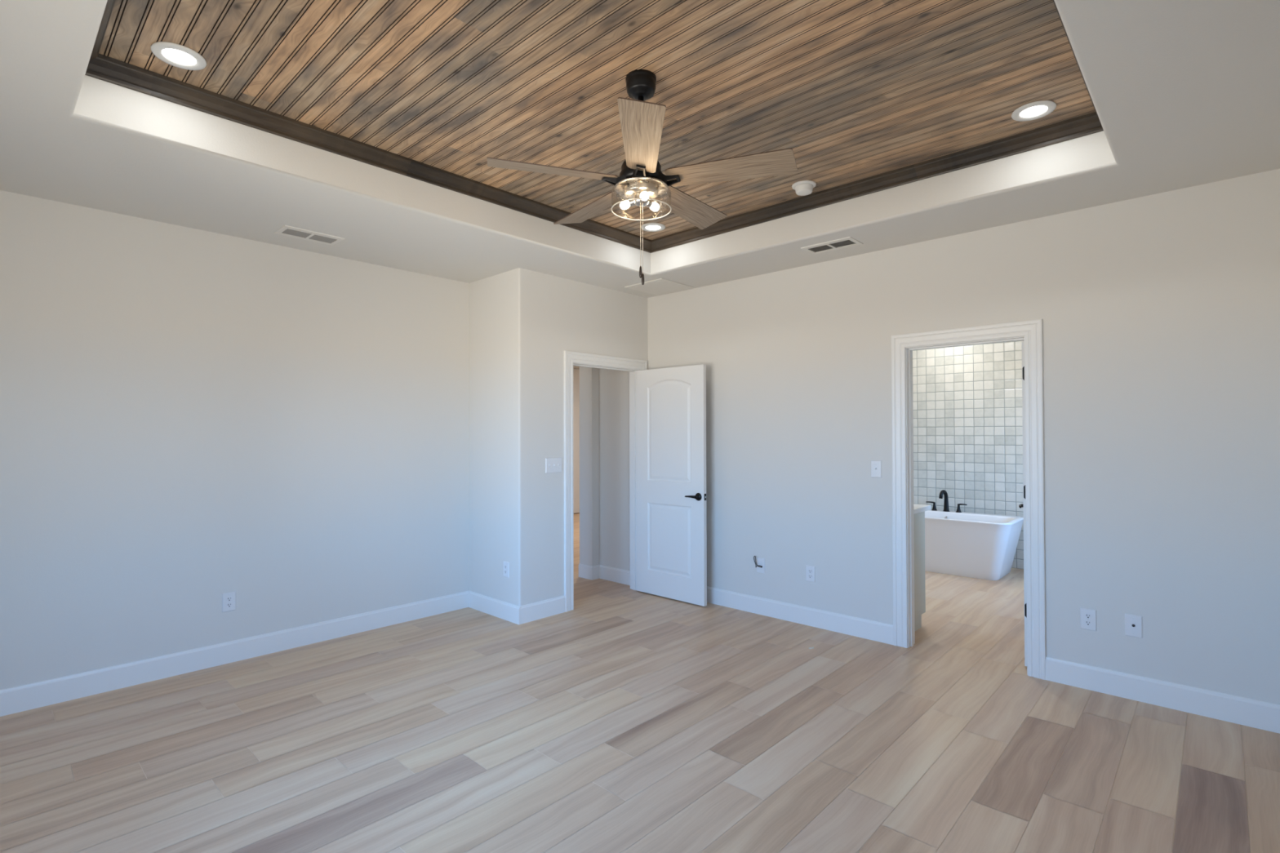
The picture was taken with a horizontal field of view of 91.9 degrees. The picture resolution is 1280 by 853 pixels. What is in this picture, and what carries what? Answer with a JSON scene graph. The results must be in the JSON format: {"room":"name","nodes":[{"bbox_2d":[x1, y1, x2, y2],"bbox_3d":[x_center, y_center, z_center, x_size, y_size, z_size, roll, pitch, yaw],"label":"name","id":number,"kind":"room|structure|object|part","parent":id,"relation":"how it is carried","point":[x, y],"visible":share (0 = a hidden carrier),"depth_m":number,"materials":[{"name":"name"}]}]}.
{"room":"empty bedroom","nodes":[
{"label":"empty bedroom","id":0,"kind":"room"},
{"bbox_2d":[0,190,469,689],"bbox_3d":[-2.586,0.132,4.119,0.120,2.760,3.408,-1,-1,43],"label":"wall","id":1,"kind":"structure","parent":0,"point":[189,417],"depth_m":3.88,"materials":[{"name":"white paint"}]},
{"bbox_2d":[222,591,235,612],"bbox_3d":[-2.629,1.123,3.965,0.009,0.119,0.076,-1,-1,43],"label":"wall outlet","id":2,"kind":"object","parent":1,"relation":"attached to","point":[228,599],"visible":1,"depth_m":3.96,"materials":[{"name":"white plastic"}]},
{"bbox_2d":[226,596,232,601],"bbox_3d":[-2.627,1.104,3.963,0.002,0.028,0.034,-1,-1,43],"label":"receptacle","id":3,"kind":"object","parent":2,"relation":"attached to","point":[228,598],"depth_m":3.96,"materials":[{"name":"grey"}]},
{"bbox_2d":[226,602,232,607],"bbox_3d":[-2.627,1.143,3.962,0.002,0.028,0.034,-1,-1,43],"label":"receptacle","id":4,"kind":"object","parent":2,"relation":"attached to","point":[228,604],"depth_m":3.96,"materials":[{"name":"grey plastic"}]},
{"bbox_2d":[0,590,469,716],"bbox_3d":[-2.527,1.444,4.066,0.015,0.135,3.188,-1,-1,43],"label":"baseboard","id":5,"kind":"structure","parent":1,"relation":"attached to","point":[18,699],"depth_m":3.86,"materials":[{"name":"white paint"}]},
{"bbox_2d":[469,267,532,606],"bbox_3d":[-1.154,0.138,5.059,0.731,2.760,0.120,-1,-1,43],"label":"wall","id":6,"kind":"structure","parent":0,"point":[500,305],"depth_m":4.93,"materials":[{"name":"white paint"}]},
{"bbox_2d":[468,591,520,624],"bbox_3d":[-1.179,1.450,4.978,0.711,0.135,0.015,-1,-1,43],"label":"baseboard","id":7,"kind":"structure","parent":6,"relation":"attached to","point":[505,611],"depth_m":4.95,"materials":[{"name":"white paint"}]},
{"bbox_2d":[503,560,509,577],"bbox_3d":[-1.053,1.123,4.867,0.076,0.119,0.009,-1,-1,43],"label":"wall outlet","id":8,"kind":"object","parent":6,"relation":"attached to","point":[506,565],"visible":1,"depth_m":4.86,"materials":[{"name":"white plastic"}]},
{"bbox_2d":[532,271,648,603],"bbox_3d":[-0.427,0.140,5.386,0.115,2.760,1.352,-1,-1,43],"label":"wall","id":9,"kind":"structure","parent":0,"point":[568,315],"depth_m":5.03,"materials":[{"name":"white paint"}]},
{"bbox_2d":[520,595,565,624],"bbox_3d":[-0.767,1.448,4.909,0.015,0.135,0.446,-1,-1,43],"label":"baseboard","id":10,"kind":"structure","parent":9,"relation":"attached to","point":[533,611],"depth_m":4.90,"materials":[{"name":"white paint"}]},
{"bbox_2d":[545,457,561,472],"bbox_3d":[-0.691,0.313,5.003,0.018,0.119,0.166,-1,-1,43],"label":"light switch","id":11,"kind":"object","parent":9,"relation":"attached to","point":[552,464],"visible":1,"depth_m":5.00,"materials":[{"name":"white plastic"}]},
{"bbox_2d":[564,350,647,612],"bbox_3d":[-0.276,0.449,5.446,0.019,2.142,0.999,-1,-1,43],"label":"trim","id":12,"kind":"structure","parent":9,"relation":"attached to","point":[570,357],"depth_m":5.12,"materials":[{"name":"white paint"}]},
{"bbox_2d":[573,362,639,590],"bbox_3d":[-0.325,0.486,5.491,0.113,2.069,0.853,-1,-1,43],"label":"trim","id":13,"kind":"structure","parent":9,"relation":"attached to","point":[633,372],"depth_m":5.78,"materials":[{"name":"white paint"}]},
{"bbox_2d":[629,371,630,497],"bbox_3d":[-0.374,0.451,5.536,0.019,2.142,0.997,-1,-1,43],"label":"trim","id":14,"kind":"structure","parent":9,"relation":"attached to","point":[629,371],"depth_m":5.84,"materials":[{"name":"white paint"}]},
{"bbox_2d":[636,364,706,606],"bbox_3d":[0.264,0.495,5.464,0.794,2.025,0.154,-1,-1,43],"label":"door","id":15,"kind":"structure","parent":9,"relation":"in","point":[672,524],"depth_m":5.43,"materials":[{"name":"white paint"}]},
{"bbox_3d":[0.446,0.593,5.229,0.146,0.066,0.059,-1,-1,43],"label":"lever handle","id":16,"kind":"part","parent":15,"relation":"part of","materials":[{"name":"black metal"}]},
{"bbox_2d":[579,366,630,570],"bbox_3d":[-0.280,0.148,6.163,0.730,2.760,0.215,-1,-1,43],"label":"wall","id":17,"kind":"structure","parent":0,"point":[604,393],"depth_m":6.21,"materials":[{"name":"white paint"}]},
{"bbox_2d":[578,563,630,585],"bbox_3d":[-0.329,1.460,6.106,0.710,0.135,0.110,-1,-1,43],"label":"baseboard","id":18,"kind":"structure","parent":17,"relation":"attached to","point":[597,571],"depth_m":6.17,"materials":[{"name":"white paint"}]},
{"bbox_2d":[0,512,1279,852],"bbox_3d":[0.373,1.591,6.578,9.800,0.120,11.300,-1,-1,43],"label":"floor","id":19,"kind":"structure","parent":0,"point":[624,720],"depth_m":2.86,"materials":[{"name":"brown wood"}]},
{"bbox_2d":[913,511,925,631],"bbox_3d":[1.581,1.074,4.948,1.200,0.872,0.512,-1,-1,43],"label":"vanity cabinet","id":20,"kind":"object","parent":19,"relation":"on","point":[919,518],"visible":0.08,"depth_m":4.60,"materials":[{"name":"beige paint"}]},
{"bbox_2d":[913,503,930,514],"bbox_3d":[1.585,0.620,4.947,1.245,0.036,0.510,-1,-1,43],"label":"countertop","id":21,"kind":"structure","parent":20,"relation":"on","point":[917,508],"depth_m":4.60,"materials":[{"name":"white stone"}]},
{"bbox_2d":[924,509,1023,580],"bbox_3d":[3.238,1.238,6.735,1.538,0.575,0.736,-1,-1,43],"label":"bathtub","id":22,"kind":"object","parent":19,"relation":"on","point":[983,546],"visible":0.6,"depth_m":6.26,"materials":[{"name":"white ceramic"}]},
{"bbox_2d":[925,489,967,512],"bbox_3d":[3.407,0.830,6.922,0.431,0.244,0.171,-1,-1,43],"label":"tub faucet","id":23,"kind":"object","parent":22,"relation":"on","point":[944,492],"visible":1,"depth_m":6.94,"materials":[{"name":"black metal"}]},
{"bbox_3d":[3.327,0.904,7.065,0.117,0.098,0.060,-1,-1,43],"label":"faucet handle","id":24,"kind":"part","parent":23,"relation":"part of","materials":[{"name":"black metal"}]},
{"bbox_3d":[3.405,0.830,6.924,0.076,0.244,0.171,-1,-1,43],"label":"spout","id":25,"kind":"part","parent":23,"relation":"part of","materials":[{"name":"black metal"}]},
{"bbox_3d":[3.556,0.901,6.851,0.117,0.098,0.060,-1,-1,43],"label":"faucet handle","id":26,"kind":"part","parent":23,"relation":"part of","materials":[{"name":"black metal"}]},
{"bbox_2d":[0,0,1279,297],"bbox_3d":[-0.256,-1.383,2.936,5.171,0.270,4.840,-1,-1,43],"label":"ceiling","id":27,"kind":"structure","parent":0,"point":[1184,94],"depth_m":3.08,"materials":[{"name":"white paint"}]},
{"bbox_2d":[89,0,115,60],"bbox_3d":[-1.159,-1.483,1.494,3.009,0.076,0.066,-1,-1,43],"label":"trim","id":28,"kind":"structure","parent":27,"relation":"attached to","point":[110,3],"depth_m":2.31,"materials":[{"name":"brown wood"}]},
{"bbox_2d":[274,225,344,245],"bbox_3d":[-2.127,-1.227,3.991,0.208,0.008,0.356,-1,-1,43],"label":"ceiling vent","id":29,"kind":"object","parent":27,"relation":"in","point":[286,230],"visible":1,"depth_m":3.97,"materials":[{"name":"white metal"}]},
{"bbox_2d":[84,53,651,253],"bbox_3d":[-1.073,-1.458,3.741,0.066,0.076,3.470,-1,-1,43],"label":"trim","id":30,"kind":"structure","parent":27,"relation":"attached to","point":[104,68],"depth_m":3.15,"materials":[{"name":"brown wood"}]},
{"bbox_2d":[98,0,1095,239],"bbox_3d":[0.003,-1.525,2.738,3.049,0.031,3.510,-1,-1,43],"label":"boards","id":31,"kind":"object","parent":27,"relation":"attached to","point":[857,90],"visible":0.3,"depth_m":2.65,"materials":[{"name":"brown wood"}]},
{"bbox_2d":[150,41,206,70],"bbox_3d":[-1.872,-1.502,2.517,0.183,0.010,0.183,-1,-1,43],"label":"recessed light","id":32,"kind":"object","parent":31,"relation":"attached to","point":[178,55],"visible":1,"depth_m":2.51,"materials":[{"name":"white"}]},
{"bbox_2d":[161,48,196,65],"bbox_3d":[-1.872,-1.502,2.517,0.113,0.001,0.113,-1,-1,43],"label":"diffuser","id":33,"kind":"object","parent":32,"relation":"attached to","point":[173,56],"depth_m":2.52,"materials":[{"name":"white plastic"}]},
{"bbox_2d":[487,69,798,284],"bbox_3d":[0.002,-1.058,2.711,1.270,0.906,1.257,-1,-1,43],"label":"ceiling fan","id":34,"kind":"object","parent":31,"relation":"hanging from","point":[642,180],"visible":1,"depth_m":2.59,"materials":[{"name":"brown wood"}]},
{"bbox_3d":[-0.362,-1.060,2.563,0.537,0.005,0.164,0,12,-18],"label":"blade","id":35,"kind":"part","parent":34,"relation":"part of","materials":[{"name":"brown wood"}]},
{"bbox_3d":[-0.222,-1.056,2.995,0.164,0.005,0.537,-15,8,-35],"label":"blade","id":36,"kind":"part","parent":34,"relation":"part of","materials":[{"name":"brown wood"}]},
{"bbox_2d":[619,200,635,209],"bbox_3d":[-0.050,-0.972,2.702,0.075,0.045,0.053,-1,-1,43],"label":"bulb","id":37,"kind":"object","parent":34,"relation":"attached to","point":[625,205],"depth_m":2.69,"materials":[{"name":"white glass"}]},
{"bbox_3d":[0.003,-0.826,2.651,0.003,0.282,0.016,0,-1,3],"label":"pull chain","id":38,"kind":"part","parent":34,"relation":"part of","materials":[{"name":"silver metal"}]},
{"bbox_3d":[0.005,-1.064,2.296,0.164,0.005,0.537,12,-1,0],"label":"blade","id":39,"kind":"part","parent":34,"relation":"part of","materials":[{"name":"brown wood"}]},
{"bbox_3d":[0.011,-0.810,2.651,0.003,0.314,0.016,0,-1,-12],"label":"pull chain","id":40,"kind":"part","parent":34,"relation":"part of","materials":[{"name":"silver metal"}]},
{"bbox_2d":[639,191,648,201],"bbox_3d":[0.015,-0.973,2.624,0.071,0.045,0.064,-1,-1,43],"label":"bulb","id":41,"kind":"object","parent":34,"relation":"attached to","point":[642,194],"depth_m":2.60,"materials":[{"name":"white glass"}]},
{"bbox_2d":[645,200,659,211],"bbox_3d":[0.052,-0.972,2.719,0.040,0.045,0.076,-1,-1,43],"label":"bulb","id":42,"kind":"object","parent":34,"relation":"attached to","point":[655,206],"depth_m":2.71,"materials":[{"name":"white glass"}]},
{"bbox_3d":[0.232,-1.057,2.995,0.164,0.004,0.537,-16,-10,35],"label":"blade","id":43,"kind":"part","parent":34,"relation":"part of","materials":[{"name":"brown wood"}]},
{"bbox_3d":[0.373,-1.062,2.563,0.537,0.005,0.164,0,-13,18],"label":"blade","id":44,"kind":"part","parent":34,"relation":"part of","materials":[{"name":"brown wood"}]},
{"bbox_2d":[640,222,665,231],"bbox_3d":[0.098,-1.484,4.619,0.183,0.010,0.183,-1,-1,43],"label":"recessed light","id":45,"kind":"object","parent":31,"relation":"attached to","point":[650,227],"visible":0.99,"depth_m":4.61,"materials":[{"name":"white"}]},
{"bbox_2d":[645,225,660,230],"bbox_3d":[0.098,-1.484,4.619,0.113,0.001,0.113,-1,-1,43],"label":"diffuser","id":46,"kind":"object","parent":45,"relation":"attached to","point":[647,227],"depth_m":4.62,"materials":[{"name":"white plastic"}]},
{"bbox_2d":[791,180,816,195],"bbox_3d":[1.019,-1.474,3.845,0.147,0.054,0.147,-1,-1,43],"label":"smoke detector","id":47,"kind":"object","parent":31,"relation":"attached to","point":[802,188],"visible":1,"depth_m":3.81,"materials":[{"name":"white plastic"}]},
{"bbox_2d":[1011,100,1056,121],"bbox_3d":[1.882,-1.507,2.962,0.183,0.010,0.183,-1,-1,43],"label":"recessed light","id":48,"kind":"object","parent":31,"relation":"attached to","point":[1034,110],"visible":1,"depth_m":2.95,"materials":[{"name":"white"}]},
{"bbox_2d":[1019,105,1047,117],"bbox_3d":[1.882,-1.507,2.962,0.113,0.001,0.113,-1,-1,43],"label":"diffuser","id":49,"kind":"object","parent":48,"relation":"attached to","point":[1033,111],"depth_m":2.96,"materials":[{"name":"white plastic"}]},
{"bbox_2d":[624,278,693,295],"bbox_3d":[0.168,-1.215,5.409,0.430,0.012,0.430,-1,-1,43],"label":"ceiling panel","id":50,"kind":"object","parent":27,"relation":"attached to","point":[660,286],"visible":0.96,"depth_m":5.37,"materials":[{"name":"white paint"}]},
{"bbox_2d":[800,236,863,254],"bbox_3d":[1.311,-1.234,4.237,0.356,0.008,0.208,-1,-1,43],"label":"ceiling vent","id":51,"kind":"object","parent":27,"relation":"in","point":[845,242],"visible":1,"depth_m":4.23,"materials":[{"name":"grey metal"}]},
{"bbox_2d":[650,111,1103,253],"bbox_3d":[1.164,-1.462,3.981,3.009,0.076,0.066,-1,-1,43],"label":"trim","id":52,"kind":"structure","parent":27,"relation":"attached to","point":[1090,123],"depth_m":3.62,"materials":[{"name":"brown wood"}]},
{"bbox_2d":[1053,0,1097,115],"bbox_3d":[1.078,-1.486,1.733,0.066,0.076,3.470,-1,-1,43],"label":"trim","id":53,"kind":"structure","parent":27,"relation":"attached to","point":[1053,0],"depth_m":2.49,"materials":[{"name":"brown wood"}]},
{"bbox_2d":[647,168,1279,704],"bbox_3d":[1.654,0.124,4.450,4.435,2.760,0.120,-1,-1,43],"label":"wall","id":54,"kind":"structure","parent":0,"point":[1159,313],"depth_m":3.55,"materials":[{"name":"white paint"}]},
{"bbox_2d":[753,555,764,573],"bbox_3d":[0.960,1.111,4.986,0.090,0.135,0.033,-1,-1,43],"label":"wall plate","id":55,"kind":"object","parent":54,"relation":"attached to","point":[760,563],"visible":1,"depth_m":4.99,"materials":[{"name":"white plastic"}]},
{"bbox_3d":[0.974,1.120,4.992,0.078,0.118,0.005,-1,-1,43],"label":"bracket frame","id":56,"kind":"part","parent":55,"relation":"part of","materials":[{"name":"white plastic"}]},
{"bbox_2d":[805,564,815,582],"bbox_3d":[1.291,1.116,4.693,0.076,0.119,0.009,-1,-1,43],"label":"wall outlet","id":57,"kind":"object","parent":54,"relation":"attached to","point":[810,570],"visible":1,"depth_m":4.69,"materials":[{"name":"white plastic"}]},
{"bbox_2d":[871,460,881,477],"bbox_3d":[1.657,0.299,4.352,0.074,0.119,0.018,-1,-1,43],"label":"light switch","id":58,"kind":"object","parent":54,"relation":"attached to","point":[876,465],"visible":1,"depth_m":4.35,"materials":[{"name":"white plastic"}]},
{"bbox_2d":[891,319,1045,679],"bbox_3d":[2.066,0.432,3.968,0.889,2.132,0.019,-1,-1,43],"label":"trim","id":59,"kind":"structure","parent":54,"relation":"attached to","point":[1032,330],"depth_m":3.73,"materials":[{"name":"white paint"}]},
{"bbox_2d":[706,586,1279,733],"bbox_3d":[1.624,1.436,4.374,4.200,0.135,0.015,-1,-1,43],"label":"baseboard","id":60,"kind":"structure","parent":54,"relation":"attached to","point":[1263,715],"depth_m":3.47,"materials":[{"name":"white paint"}]},
{"bbox_2d":[1018,340,1026,666],"bbox_3d":[2.591,0.477,4.119,0.154,2.018,0.693,-1,-1,35],"label":"door","id":61,"kind":"structure","parent":54,"relation":"in","point":[1021,505],"depth_m":3.84,"materials":[{"name":"white paint"}]},
{"bbox_2d":[1080,607,1096,631],"bbox_3d":[2.547,1.097,3.520,0.076,0.119,0.009,-1,-1,43],"label":"wall outlet","id":62,"kind":"object","parent":54,"relation":"attached to","point":[1087,616],"visible":1,"depth_m":3.52,"materials":[{"name":"white plastic"}]},
{"bbox_2d":[1084,613,1092,618],"bbox_3d":[2.545,1.077,3.518,0.034,0.028,0.002,-1,-1,43],"label":"receptacle","id":63,"kind":"object","parent":62,"relation":"attached to","point":[1086,615],"depth_m":3.52,"materials":[{"name":"grey plastic"}]},
{"bbox_2d":[1084,620,1092,626],"bbox_3d":[2.545,1.116,3.517,0.034,0.028,0.002,-1,-1,43],"label":"receptacle","id":64,"kind":"object","parent":62,"relation":"attached to","point":[1086,623],"depth_m":3.52,"materials":[{"name":"grey plastic"}]},
{"bbox_2d":[1124,613,1142,638],"bbox_3d":[2.692,1.090,3.379,0.076,0.119,0.017,-1,-1,43],"label":"cable plate","id":65,"kind":"object","parent":54,"relation":"attached to","point":[1133,624],"visible":1,"depth_m":3.38,"materials":[{"name":"white plastic"}]},
{"bbox_2d":[912,340,1023,568],"bbox_3d":[3.887,0.145,6.867,4.270,2.760,0.100,-1,-1,43],"label":"tile","id":66,"kind":"structure","parent":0,"point":[967,399],"depth_m":6.96,"materials":[{"name":"white tile"}]},
{"bbox_3d":[-2.826,0.193,9.590,0.120,2.760,11.080,-1,-1,43],"label":"wall","id":67,"kind":"structure","parent":0,"visible":0},
{"bbox_2d":[573,368,579,513],"bbox_3d":[-0.946,0.264,11.535,0.052,2.628,0.882,-1,-1,43],"label":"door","id":68,"kind":"structure","parent":67,"relation":"in","point":[575,371],"depth_m":11.29,"materials":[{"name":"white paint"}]}
]}

